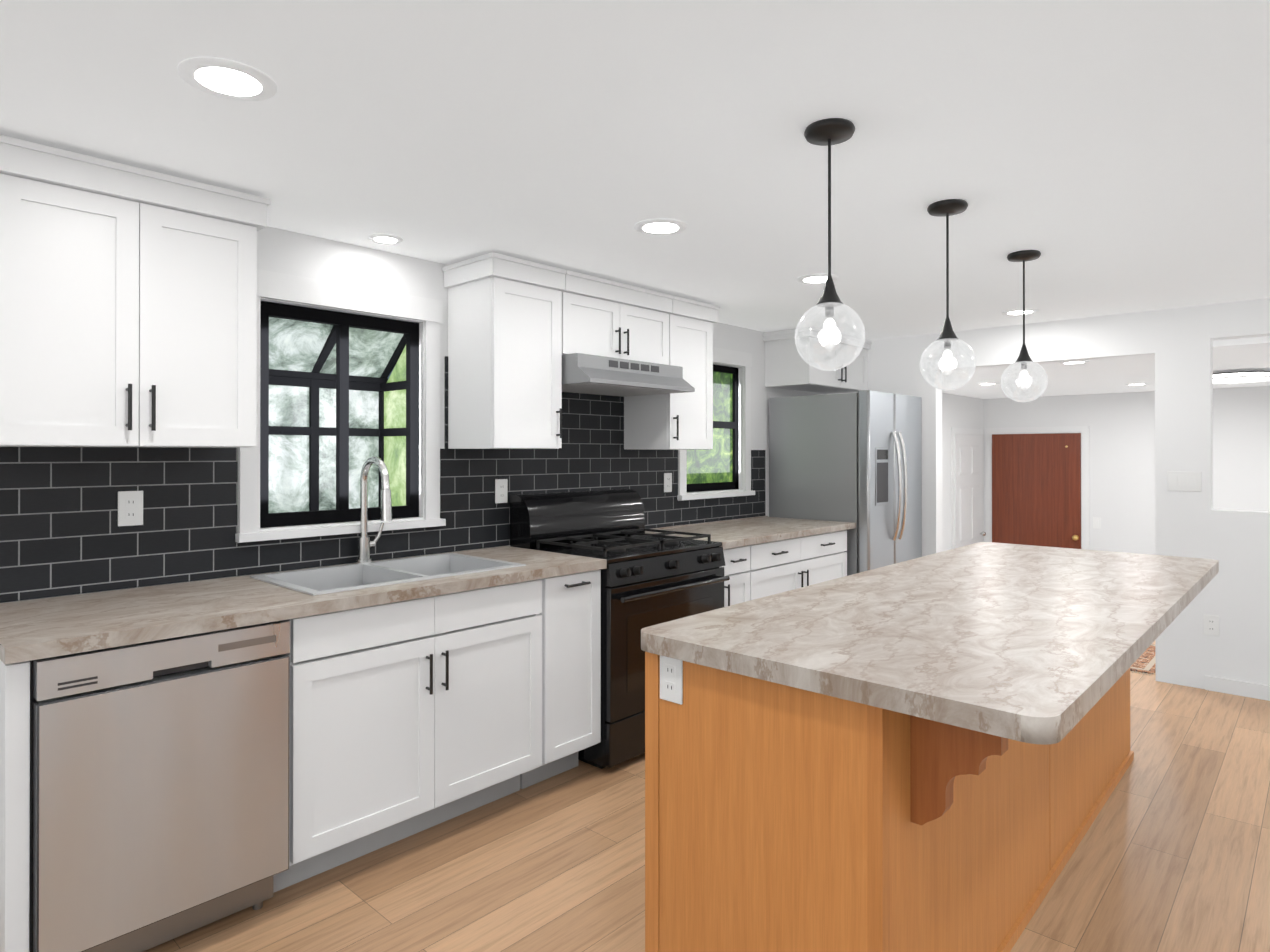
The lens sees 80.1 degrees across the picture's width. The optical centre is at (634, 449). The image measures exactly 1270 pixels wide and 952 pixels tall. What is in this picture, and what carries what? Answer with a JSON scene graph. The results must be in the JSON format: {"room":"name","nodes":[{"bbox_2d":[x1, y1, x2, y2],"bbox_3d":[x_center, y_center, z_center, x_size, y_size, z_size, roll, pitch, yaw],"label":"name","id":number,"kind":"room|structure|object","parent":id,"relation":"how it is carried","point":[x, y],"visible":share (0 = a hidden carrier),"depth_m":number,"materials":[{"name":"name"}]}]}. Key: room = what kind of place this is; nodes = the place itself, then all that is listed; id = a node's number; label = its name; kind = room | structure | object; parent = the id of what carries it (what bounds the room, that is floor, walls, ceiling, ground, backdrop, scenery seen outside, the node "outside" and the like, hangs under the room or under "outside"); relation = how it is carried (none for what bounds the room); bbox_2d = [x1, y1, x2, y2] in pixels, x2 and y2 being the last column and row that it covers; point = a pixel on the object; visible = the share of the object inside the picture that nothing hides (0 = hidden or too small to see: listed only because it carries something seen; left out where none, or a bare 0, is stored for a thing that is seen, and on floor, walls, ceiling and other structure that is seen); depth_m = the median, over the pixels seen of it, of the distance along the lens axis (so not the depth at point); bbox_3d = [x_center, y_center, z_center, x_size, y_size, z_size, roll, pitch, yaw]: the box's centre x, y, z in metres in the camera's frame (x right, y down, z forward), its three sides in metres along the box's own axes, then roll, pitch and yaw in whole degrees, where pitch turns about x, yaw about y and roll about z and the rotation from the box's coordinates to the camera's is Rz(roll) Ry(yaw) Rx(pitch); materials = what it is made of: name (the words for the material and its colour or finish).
{"room":"kitchen","nodes":[
{"label":"kitchen","id":0,"kind":"room"},
{"bbox_2d":[4,226,983,602],"bbox_3d":[-0.180,0.571,4.259,0.150,2.818,12.450,0,0,43],"label":"wall","id":1,"kind":"structure","parent":0,"point":[310,256],"depth_m":3.36,"materials":[{"name":"white paint"}]},
{"bbox_2d":[0,135,270,447],"bbox_3d":[-1.583,-0.418,2.345,0.374,0.817,0.730,0,0,43],"label":"upper cabinet","id":2,"kind":"object","parent":1,"relation":"attached to","point":[128,305],"visible":1,"depth_m":2.21,"materials":[{"name":"white wood"}]},
{"bbox_2d":[0,356,764,602],"bbox_3d":[-0.521,0.021,3.774,0.007,0.886,4.250,0,0,43],"label":"tile backsplash","id":3,"kind":"structure","parent":1,"relation":"attached to","point":[62,533],"depth_m":2.70,"materials":[{"name":"black tile"}]},
{"bbox_2d":[118,491,142,525],"bbox_3d":[-1.674,0.194,2.509,0.009,0.115,0.072,0,0,43],"label":"outlet","id":4,"kind":"object","parent":3,"relation":"attached to","point":[130,508],"visible":1,"depth_m":2.50,"materials":[{"name":"white plastic"}]},
{"bbox_2d":[495,479,507,502],"bbox_3d":[-0.641,0.198,3.631,0.009,0.115,0.072,0,0,43],"label":"outlet","id":5,"kind":"object","parent":3,"relation":"attached to","point":[501,490],"visible":1,"depth_m":3.63,"materials":[{"name":"white plastic"}]},
{"bbox_2d":[664,473,671,491],"bbox_3d":[0.199,0.196,4.543,0.009,0.115,0.072,0,0,43],"label":"outlet","id":6,"kind":"object","parent":3,"relation":"attached to","point":[667,482],"visible":1,"depth_m":4.54,"materials":[{"name":"white plastic"}]},
{"bbox_2d":[235,269,754,542],"bbox_3d":[-0.444,-0.163,4.082,0.384,1.005,3.324,0,0,43],"label":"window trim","id":7,"kind":"structure","parent":1,"relation":"in","point":[338,408],"depth_m":3.26,"materials":[{"name":"white wood"}]},
{"bbox_2d":[442,252,565,448],"bbox_3d":[-0.589,-0.414,3.425,0.374,0.817,0.415,0,0,43],"label":"upper cabinet","id":8,"kind":"object","parent":1,"relation":"attached to","point":[504,351],"visible":1,"depth_m":3.31,"materials":[{"name":"white wood"}]},
{"bbox_2d":[562,270,673,364],"bbox_3d":[-0.188,-0.631,3.862,0.374,0.380,0.762,0,0,43],"label":"upper cabinet","id":9,"kind":"object","parent":1,"relation":"attached to","point":[606,318],"visible":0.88,"depth_m":3.72,"materials":[{"name":"white wood"}]},
{"bbox_2d":[562,353,694,396],"bbox_3d":[-0.132,-0.368,3.811,0.508,0.139,0.752,0,0,43],"label":"range hood","id":10,"kind":"object","parent":9,"relation":"attached to","point":[593,374],"visible":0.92,"depth_m":3.63,"materials":[{"name":"silver metal"}]},
{"bbox_2d":[624,296,719,449],"bbox_3d":[0.213,-0.411,4.297,0.374,0.817,0.415,0,0,43],"label":"upper cabinet","id":11,"kind":"object","parent":1,"relation":"attached to","point":[677,421],"visible":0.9,"depth_m":4.18,"materials":[{"name":"white wood"}]},
{"bbox_2d":[687,364,738,491],"bbox_3d":[0.483,-0.148,4.948,0.046,0.828,0.628,0,0,43],"label":"double-hung window","id":12,"kind":"structure","parent":1,"relation":"in","point":[716,467],"depth_m":5.05,"materials":[{"name":"black"}]},
{"bbox_2d":[951,427,982,548],"bbox_3d":[3.656,0.829,8.303,0.016,2.130,0.940,0,0,43],"label":"door frame","id":13,"kind":"structure","parent":1,"relation":"attached to","point":[965,431],"depth_m":7.99,"materials":[{"name":"white paint"}]},
{"bbox_2d":[955,434,985,547],"bbox_3d":[3.684,0.858,8.278,0.085,2.048,0.800,0,0,43],"label":"closet door","id":14,"kind":"structure","parent":1,"relation":"attached to","point":[968,489],"depth_m":8.27,"materials":[{"name":"white wood"}]},
{"bbox_2d":[0,0,1269,340],"bbox_3d":[0.744,-0.900,0.912,6.050,0.100,8.770,0,0,43],"label":"ceiling","id":15,"kind":"structure","parent":0,"point":[1106,156],"depth_m":2.02,"materials":[{"name":"white paint"}]},
{"bbox_2d":[178,57,276,100],"bbox_3d":[-0.928,-0.843,1.726,0.201,0.006,0.201,0,0,43],"label":"recessed light","id":16,"kind":"object","parent":15,"relation":"in","point":[227,78],"visible":1,"depth_m":1.71,"materials":[{"name":"white plastic"}]},
{"bbox_2d":[368,234,402,243],"bbox_3d":[-0.993,-0.839,3.008,0.130,0.006,0.130,0,0,43],"label":"recessed light","id":17,"kind":"object","parent":15,"relation":"in","point":[386,238],"visible":1,"depth_m":2.99,"materials":[{"name":"white plastic"}]},
{"bbox_2d":[634,218,686,234],"bbox_3d":[0.097,-0.839,2.849,0.201,0.006,0.201,0,0,43],"label":"recessed light","id":18,"kind":"object","parent":15,"relation":"in","point":[661,226],"visible":1,"depth_m":2.83,"materials":[{"name":"white plastic"}]},
{"bbox_2d":[797,274,838,283],"bbox_3d":[0.893,-0.836,3.699,0.201,0.006,0.201,0,0,43],"label":"recessed light","id":19,"kind":"object","parent":15,"relation":"in","point":[814,279],"visible":0.75,"depth_m":3.68,"materials":[{"name":"white plastic"}]},
{"bbox_2d":[795,118,864,370],"bbox_3d":[0.511,-0.527,1.985,0.180,0.638,0.180,0,0,43],"label":"pendant light","id":20,"kind":"object","parent":15,"relation":"hanging from","point":[828,132],"visible":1,"depth_m":1.98,"materials":[{"name":"clear glass"}]},
{"bbox_2d":[920,199,975,389],"bbox_3d":[1.075,-0.525,2.599,0.180,0.638,0.180,0,0,43],"label":"pendant light","id":21,"kind":"object","parent":15,"relation":"hanging from","point":[947,208],"visible":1,"depth_m":2.59,"materials":[{"name":"clear glass"}]},
{"bbox_2d":[1002,309,1038,314],"bbox_3d":[2.329,-0.833,4.570,0.201,0.006,0.201,0,0,43],"label":"recessed light","id":22,"kind":"object","parent":15,"relation":"in","point":[1018,312],"visible":0.98,"depth_m":4.55,"materials":[{"name":"white plastic"}]},
{"bbox_2d":[1001,250,1047,401],"bbox_3d":[1.666,-0.522,3.237,0.180,0.638,0.180,0,0,43],"label":"pendant light","id":23,"kind":"object","parent":15,"relation":"hanging from","point":[1023,360],"visible":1,"depth_m":3.23,"materials":[{"name":"clear glass"}]},
{"bbox_2d":[143,641,1269,951],"bbox_3d":[1.126,1.430,1.320,6.050,0.120,9.900,0,0,43],"label":"floor","id":24,"kind":"structure","parent":0,"point":[1171,853],"depth_m":2.45,"materials":[{"name":"brown wood"}]},
{"bbox_2d":[0,660,29,951],"bbox_3d":[-1.694,0.935,2.000,0.656,0.874,0.046,0,0,43],"label":"cabinet end panel","id":25,"kind":"object","parent":24,"relation":"on","point":[14,804],"visible":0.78,"depth_m":1.78,"materials":[{"name":"white wood"}]},
{"bbox_2d":[29,620,289,951],"bbox_3d":[-1.458,0.939,2.228,0.660,0.868,0.594,0,0,43],"label":"dishwasher","id":26,"kind":"object","parent":24,"relation":"on","point":[159,792],"visible":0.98,"depth_m":1.98,"materials":[{"name":"grey metal"}]},
{"bbox_2d":[273,579,541,892],"bbox_3d":[-0.920,0.938,2.817,0.689,0.874,0.971,0,0,43],"label":"base cabinet","id":27,"kind":"object","parent":24,"relation":"on","point":[407,718],"visible":0.81,"depth_m":2.54,"materials":[{"name":"white wood"}]},
{"bbox_2d":[0,546,606,664],"bbox_3d":[-1.037,0.479,2.698,0.680,0.038,1.969,0,0,43],"label":"countertop","id":28,"kind":"structure","parent":27,"relation":"on","point":[36,629],"depth_m":2.25,"materials":[{"name":"stone"}]},
{"bbox_2d":[356,456,391,562],"bbox_3d":[-1.020,0.240,3.029,0.232,0.429,0.111,0,0,43],"label":"faucet","id":29,"kind":"object","parent":28,"relation":"on","point":[365,543],"visible":1,"depth_m":3.05,"materials":[{"name":"silver metal"}]},
{"bbox_2d":[250,553,525,595],"bbox_3d":[-0.912,0.554,2.866,0.514,0.199,0.854,0,0,43],"label":"sink","id":30,"kind":"object","parent":28,"relation":"in","point":[327,580],"visible":0.17,"depth_m":2.94,"materials":[{"name":"white ceramic"}]},
{"bbox_2d":[520,570,600,788],"bbox_3d":[-0.478,0.940,3.297,0.690,0.874,0.310,0,0,43],"label":"base cabinet","id":31,"kind":"object","parent":24,"relation":"on","point":[571,665],"visible":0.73,"depth_m":3.09,"materials":[{"name":"white wood"}]},
{"bbox_2d":[510,489,729,768],"bbox_3d":[-0.059,0.796,3.698,0.737,1.163,0.818,0,0,43],"label":"range","id":32,"kind":"object","parent":24,"relation":"on","point":[647,580],"visible":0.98,"depth_m":3.47,"materials":[{"name":"black metal"}]},
{"bbox_2d":[721,546,749,606],"bbox_3d":[0.293,0.942,4.134,0.690,0.874,0.274,0,0,43],"label":"base cabinet","id":33,"kind":"object","parent":24,"relation":"on","point":[737,583],"visible":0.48,"depth_m":3.94,"materials":[{"name":"white wood"}]},
{"bbox_2d":[747,530,846,599],"bbox_3d":[0.759,0.944,4.640,0.690,0.874,1.090,0,0,43],"label":"base cabinet","id":34,"kind":"object","parent":24,"relation":"on","point":[780,566],"visible":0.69,"depth_m":4.37,"materials":[{"name":"white wood"}]},
{"bbox_2d":[645,516,855,549],"bbox_3d":[0.683,0.483,4.566,0.680,0.044,1.454,0,0,43],"label":"countertop","id":35,"kind":"structure","parent":34,"relation":"on","point":[734,533],"depth_m":4.49,"materials":[{"name":"stone"}]},
{"bbox_2d":[769,390,921,575],"bbox_3d":[1.536,0.502,5.367,0.815,1.764,0.855,0,0,43],"label":"refrigerator","id":36,"kind":"object","parent":24,"relation":"on","point":[856,458],"visible":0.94,"depth_m":5.05,"materials":[{"name":"grey metal"}]},
{"bbox_2d":[645,652,1133,951],"bbox_3d":[1.187,0.941,2.595,0.814,0.866,2.544,0,0,43],"label":"kitchen island","id":37,"kind":"object","parent":24,"relation":"on","point":[781,818],"visible":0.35,"depth_m":1.75,"materials":[{"name":"brown wood"}]},
{"bbox_2d":[660,655,682,704],"bbox_3d":[0.089,0.568,1.877,0.072,0.115,0.009,0,0,43],"label":"outlet","id":38,"kind":"object","parent":37,"relation":"attached to","point":[671,679],"visible":0.83,"depth_m":1.87,"materials":[{"name":"white plastic"}]},
{"bbox_2d":[641,542,1218,744],"bbox_3d":[1.230,0.483,2.550,0.960,0.046,2.605,0,0,43],"label":"island countertop","id":39,"kind":"structure","parent":37,"relation":"on","point":[1043,645],"depth_m":1.90,"materials":[{"name":"stone"}]},
{"bbox_2d":[1130,644,1155,674],"bbox_3d":[3.073,1.377,5.325,1.090,0.012,0.920,0,0,43],"label":"entry rug","id":40,"kind":"object","parent":24,"relation":"on","point":[1144,662],"visible":0.04,"depth_m":4.85,"materials":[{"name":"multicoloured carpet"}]},
{"bbox_2d":[833,298,1269,688],"bbox_3d":[3.691,0.330,4.073,5.800,2.338,0.120,0,0,43],"label":"wall","id":41,"kind":"structure","parent":0,"point":[1234,594],"depth_m":4.44,"materials":[{"name":"white paint"}]},
{"bbox_2d":[763,327,871,393],"bbox_3d":[1.347,-0.633,5.522,0.384,0.375,0.908,0,0,43],"label":"upper cabinet","id":42,"kind":"object","parent":41,"relation":"attached to","point":[787,366],"visible":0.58,"depth_m":5.29,"materials":[{"name":"white wood"}]},
{"bbox_2d":[1167,471,1201,491],"bbox_3d":[3.214,0.183,4.423,0.164,0.115,0.010,0,0,43],"label":"light switch","id":43,"kind":"object","parent":41,"relation":"attached to","point":[1183,481],"visible":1,"depth_m":4.42,"materials":[{"name":"white plastic"}]},
{"bbox_2d":[1204,614,1218,635],"bbox_3d":[3.308,1.005,4.336,0.072,0.115,0.009,0,0,43],"label":"outlet","id":44,"kind":"object","parent":41,"relation":"attached to","point":[1211,624],"visible":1,"depth_m":4.33,"materials":[{"name":"white plastic"}]},
{"bbox_2d":[1205,675,1269,700],"bbox_3d":[4.529,1.335,3.207,3.380,0.081,0.014,0,0,43],"label":"baseboard","id":45,"kind":"structure","parent":41,"relation":"attached to","point":[1240,688],"depth_m":4.24,"materials":[{"name":"white paint"}]},
{"bbox_2d":[942,336,1269,398],"bbox_3d":[4.960,-0.651,5.491,6.050,0.100,3.679,0,0,43],"label":"ceiling","id":46,"kind":"structure","parent":0,"point":[1108,375],"depth_m":6.00,"materials":[{"name":"white paint"}]},
{"bbox_2d":[978,382,998,384],"bbox_3d":[3.159,-0.593,6.762,0.177,0.006,0.177,0,0,43],"label":"recessed light","id":47,"kind":"object","parent":46,"relation":"in","point":[987,383],"visible":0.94,"depth_m":6.72,"materials":[{"name":"white"}]},
{"bbox_2d":[1059,360,1088,363],"bbox_3d":[2.997,-0.598,5.157,0.177,0.006,0.177,0,0,43],"label":"recessed light","id":48,"kind":"object","parent":46,"relation":"in","point":[1075,362],"visible":0.92,"depth_m":5.14,"materials":[{"name":"white"}]},
{"bbox_2d":[1125,383,1148,384],"bbox_3d":[4.525,-0.593,6.813,0.177,0.006,0.177,0,0,43],"label":"recessed light","id":49,"kind":"object","parent":46,"relation":"in","point":[1137,384],"visible":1,"depth_m":6.80,"materials":[{"name":"white"}]},
{"bbox_2d":[1213,369,1269,382],"bbox_3d":[4.584,-0.562,5.755,0.450,0.074,0.450,0,0,43],"label":"flush ceiling light","id":50,"kind":"object","parent":46,"relation":"attached to","point":[1241,376],"visible":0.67,"depth_m":5.62,"materials":[{"name":"white paint"}]},
{"bbox_2d":[984,386,1269,554],"bbox_3d":[6.197,0.696,6.794,5.800,2.585,0.120,0,0,43],"label":"wall","id":51,"kind":"structure","parent":0,"point":[1121,465],"depth_m":7.72,"materials":[{"name":"white paint"}]},
{"bbox_2d":[992,433,1080,548],"bbox_3d":[4.387,0.852,8.304,0.890,2.060,0.102,0,0,43],"label":"entry door","id":52,"kind":"structure","parent":51,"relation":"in","point":[1036,489],"depth_m":8.30,"materials":[{"name":"brown wood"}]},
{"bbox_2d":[985,426,1088,549],"bbox_3d":[4.416,0.820,8.336,1.040,2.147,0.022,0,0,43],"label":"door frame","id":53,"kind":"structure","parent":51,"relation":"attached to","point":[1082,430],"depth_m":8.21,"materials":[{"name":"white paint"}]},
{"bbox_2d":[1093,517,1100,528],"bbox_3d":[4.854,0.767,7.941,0.072,0.115,0.010,0,0,43],"label":"light switch","id":54,"kind":"object","parent":51,"relation":"attached to","point":[1097,523],"visible":1,"depth_m":7.94,"materials":[{"name":"white plastic"}]}
]}

